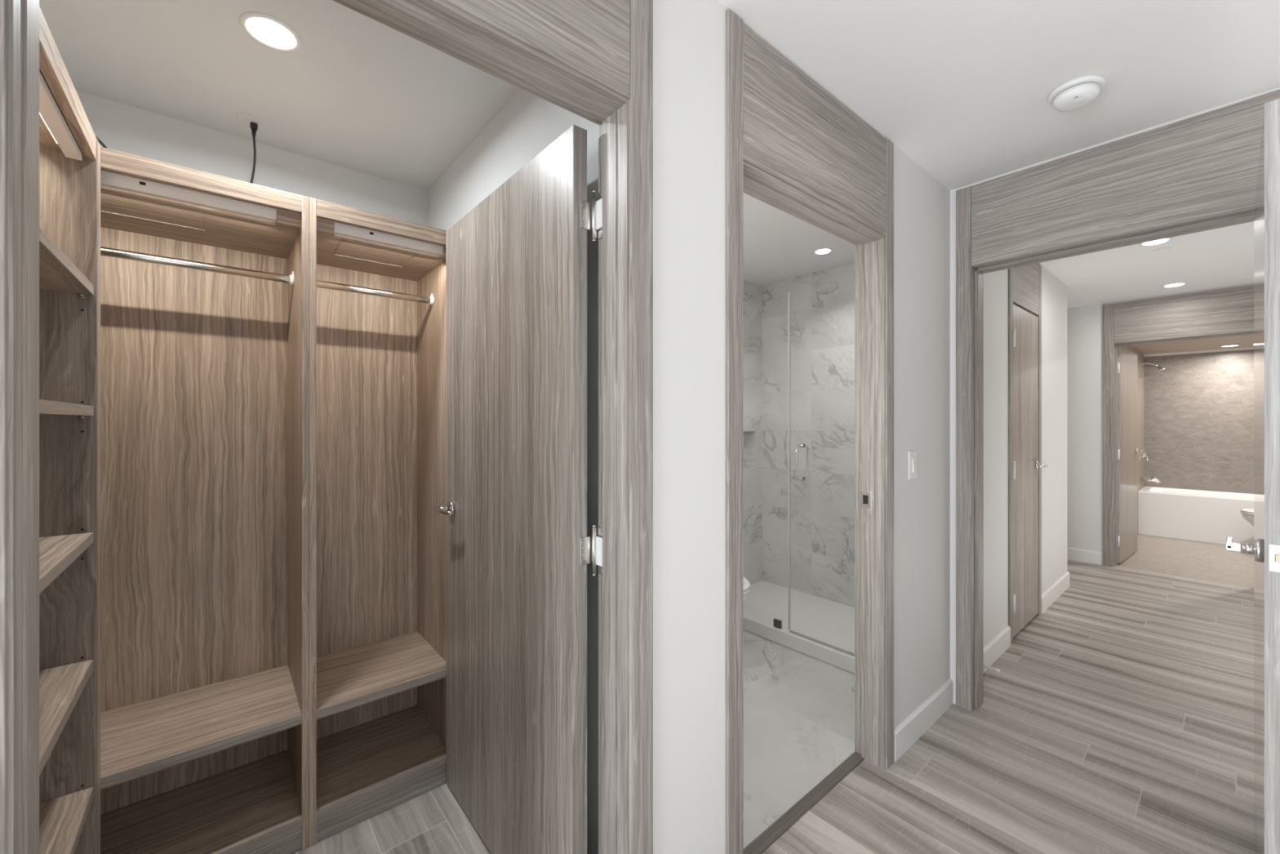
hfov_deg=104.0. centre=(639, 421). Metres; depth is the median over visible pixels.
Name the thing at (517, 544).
door
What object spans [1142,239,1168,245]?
diffuser
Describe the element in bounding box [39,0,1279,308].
ceiling
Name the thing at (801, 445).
shower door
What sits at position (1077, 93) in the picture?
smoke detector
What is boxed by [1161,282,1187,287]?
recessed light
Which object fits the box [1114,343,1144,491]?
wall
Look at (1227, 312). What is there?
trim
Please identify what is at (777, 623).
screen
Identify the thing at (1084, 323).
wall
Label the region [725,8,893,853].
trim
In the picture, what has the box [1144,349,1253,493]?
wall
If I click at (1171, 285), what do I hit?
diffuser
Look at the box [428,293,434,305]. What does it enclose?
socket
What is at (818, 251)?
diffuser
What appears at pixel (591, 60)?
trim
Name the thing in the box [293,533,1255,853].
floor
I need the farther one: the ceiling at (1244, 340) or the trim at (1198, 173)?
the ceiling at (1244, 340)
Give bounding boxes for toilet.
[742,576,751,604]
[1240,508,1253,526]
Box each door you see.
[434,124,602,853]
[788,280,854,655]
[1013,304,1047,637]
[1117,347,1144,563]
[1225,98,1279,853]
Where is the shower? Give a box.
[1140,361,1165,372]
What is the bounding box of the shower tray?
[742,580,854,673]
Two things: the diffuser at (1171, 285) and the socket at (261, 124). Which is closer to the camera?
the socket at (261, 124)
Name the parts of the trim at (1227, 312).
casing, header panel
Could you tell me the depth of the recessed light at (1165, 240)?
3.05 m
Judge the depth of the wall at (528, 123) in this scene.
1.45 m
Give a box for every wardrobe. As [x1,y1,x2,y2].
[100,146,309,853]
[309,197,446,847]
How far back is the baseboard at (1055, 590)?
3.73 m
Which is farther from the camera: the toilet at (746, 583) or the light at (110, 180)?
the toilet at (746, 583)
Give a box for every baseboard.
[893,677,953,761]
[983,625,1010,672]
[1041,571,1069,613]
[1066,546,1101,564]
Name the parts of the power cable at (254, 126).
cord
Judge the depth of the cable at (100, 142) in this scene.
1.31 m
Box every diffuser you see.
[39,112,57,143]
[246,18,295,48]
[815,248,830,253]
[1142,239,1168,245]
[1164,283,1184,287]
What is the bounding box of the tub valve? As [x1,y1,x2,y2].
[1139,448,1148,461]
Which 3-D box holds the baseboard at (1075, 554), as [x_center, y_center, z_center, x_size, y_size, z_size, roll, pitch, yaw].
[3.887,1.282,5.166,0.013,0.117,1.310,0,0,-40]
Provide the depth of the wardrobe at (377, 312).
1.98 m
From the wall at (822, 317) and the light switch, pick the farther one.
the wall at (822, 317)
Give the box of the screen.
[766,297,782,628]
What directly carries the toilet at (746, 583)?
on the floor
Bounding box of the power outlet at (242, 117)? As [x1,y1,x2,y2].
[236,111,272,132]
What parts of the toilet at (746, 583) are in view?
bowl, seat, lid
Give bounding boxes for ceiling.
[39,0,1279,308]
[1132,334,1253,354]
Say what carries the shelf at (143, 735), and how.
attached to the wardrobe at (205, 312)
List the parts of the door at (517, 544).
handle lever, handle, plate, plate, frame plate, frame plate, jamb plate, jamb plate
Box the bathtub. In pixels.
[1137,486,1253,544]
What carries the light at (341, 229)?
attached to the wardrobe at (377, 312)
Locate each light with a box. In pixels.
[39,71,81,160]
[100,169,276,222]
[238,12,302,52]
[334,222,443,257]
[813,248,832,254]
[1138,237,1172,245]
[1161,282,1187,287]
[1219,344,1240,346]
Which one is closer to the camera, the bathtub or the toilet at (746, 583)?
the toilet at (746, 583)
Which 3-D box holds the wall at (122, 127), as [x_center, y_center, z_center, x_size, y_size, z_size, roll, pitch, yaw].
[-0.553,0.120,2.813,4.140,2.440,0.110,0,0,-40]
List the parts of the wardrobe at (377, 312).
panel, panel, hanging rod, panel, rail, panel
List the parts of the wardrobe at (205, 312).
hanging rod, panel, rail, panel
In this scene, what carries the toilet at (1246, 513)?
on the floor
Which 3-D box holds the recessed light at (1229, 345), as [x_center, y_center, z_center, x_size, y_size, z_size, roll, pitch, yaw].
[6.655,-0.851,5.635,0.158,0.008,0.158,0,0,-40]
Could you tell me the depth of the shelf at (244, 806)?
1.57 m
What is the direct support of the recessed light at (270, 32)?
in the ceiling at (962, 88)
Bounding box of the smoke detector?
[1048,74,1105,111]
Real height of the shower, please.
0.142 m
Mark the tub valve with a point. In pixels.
(1142, 454)
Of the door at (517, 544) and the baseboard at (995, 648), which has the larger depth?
the baseboard at (995, 648)
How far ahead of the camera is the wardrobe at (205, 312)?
1.66 m
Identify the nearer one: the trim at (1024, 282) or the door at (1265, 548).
the door at (1265, 548)
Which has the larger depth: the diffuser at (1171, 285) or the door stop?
the diffuser at (1171, 285)
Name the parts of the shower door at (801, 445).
handle, handle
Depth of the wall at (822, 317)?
3.70 m
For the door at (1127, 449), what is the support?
in the wall at (1140, 357)
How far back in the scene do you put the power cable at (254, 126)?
1.83 m
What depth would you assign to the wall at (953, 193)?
2.37 m
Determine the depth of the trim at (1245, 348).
6.07 m
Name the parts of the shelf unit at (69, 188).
shelf, panel, shelf, shelf, shelf, shelf, rail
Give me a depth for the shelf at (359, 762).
1.85 m
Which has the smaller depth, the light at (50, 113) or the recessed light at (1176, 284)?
the light at (50, 113)
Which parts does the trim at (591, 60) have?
casing, header panel, casing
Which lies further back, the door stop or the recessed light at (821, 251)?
the recessed light at (821, 251)
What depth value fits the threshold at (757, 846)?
1.73 m
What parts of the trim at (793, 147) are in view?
casing, header panel, strike plate, casing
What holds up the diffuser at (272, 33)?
attached to the recessed light at (270, 32)
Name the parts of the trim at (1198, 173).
casing, header panel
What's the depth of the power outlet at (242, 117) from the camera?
1.82 m
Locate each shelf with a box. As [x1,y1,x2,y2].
[100,664,301,777]
[100,749,302,853]
[316,631,445,709]
[316,704,445,810]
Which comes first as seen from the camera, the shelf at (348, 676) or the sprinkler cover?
the shelf at (348, 676)
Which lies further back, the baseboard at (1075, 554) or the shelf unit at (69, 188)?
the baseboard at (1075, 554)
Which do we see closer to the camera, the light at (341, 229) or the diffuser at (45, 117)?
the diffuser at (45, 117)
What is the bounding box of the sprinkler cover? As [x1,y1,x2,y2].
[1151,247,1171,253]
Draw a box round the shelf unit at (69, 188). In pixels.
[39,6,100,853]
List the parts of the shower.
arm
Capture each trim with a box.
[0,0,653,853]
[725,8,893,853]
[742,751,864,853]
[955,89,1279,711]
[1008,262,1041,644]
[1102,284,1253,566]
[1144,346,1253,356]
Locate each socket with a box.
[243,117,266,128]
[288,271,294,285]
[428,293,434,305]
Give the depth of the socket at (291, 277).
1.71 m
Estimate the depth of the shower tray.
3.20 m
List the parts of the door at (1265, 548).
handle lever, handle, latch plate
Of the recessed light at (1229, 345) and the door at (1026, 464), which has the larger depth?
the recessed light at (1229, 345)
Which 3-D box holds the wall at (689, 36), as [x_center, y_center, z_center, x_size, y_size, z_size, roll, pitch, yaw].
[-0.160,0.120,1.806,8.483,2.440,1.232,0,0,-40]
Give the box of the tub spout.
[1140,476,1160,483]
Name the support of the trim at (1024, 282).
attached to the wall at (689, 36)
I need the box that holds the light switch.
[908,450,917,479]
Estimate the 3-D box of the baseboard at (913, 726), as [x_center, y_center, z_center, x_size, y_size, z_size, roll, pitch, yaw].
[1.243,1.282,2.174,0.631,0.117,0.013,0,0,-40]
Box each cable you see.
[94,134,107,148]
[249,121,257,183]
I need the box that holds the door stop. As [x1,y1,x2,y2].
[983,664,999,672]
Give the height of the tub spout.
0.074 m
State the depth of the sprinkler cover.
3.20 m
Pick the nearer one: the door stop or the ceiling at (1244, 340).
the door stop
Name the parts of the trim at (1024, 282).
casing, header panel, casing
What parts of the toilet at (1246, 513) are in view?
seat, lid, bowl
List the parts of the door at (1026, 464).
handle, handle lever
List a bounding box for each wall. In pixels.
[75,90,762,583]
[427,88,598,853]
[653,0,1066,853]
[762,262,854,607]
[950,86,1279,704]
[1066,283,1253,564]
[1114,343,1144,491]
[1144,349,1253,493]

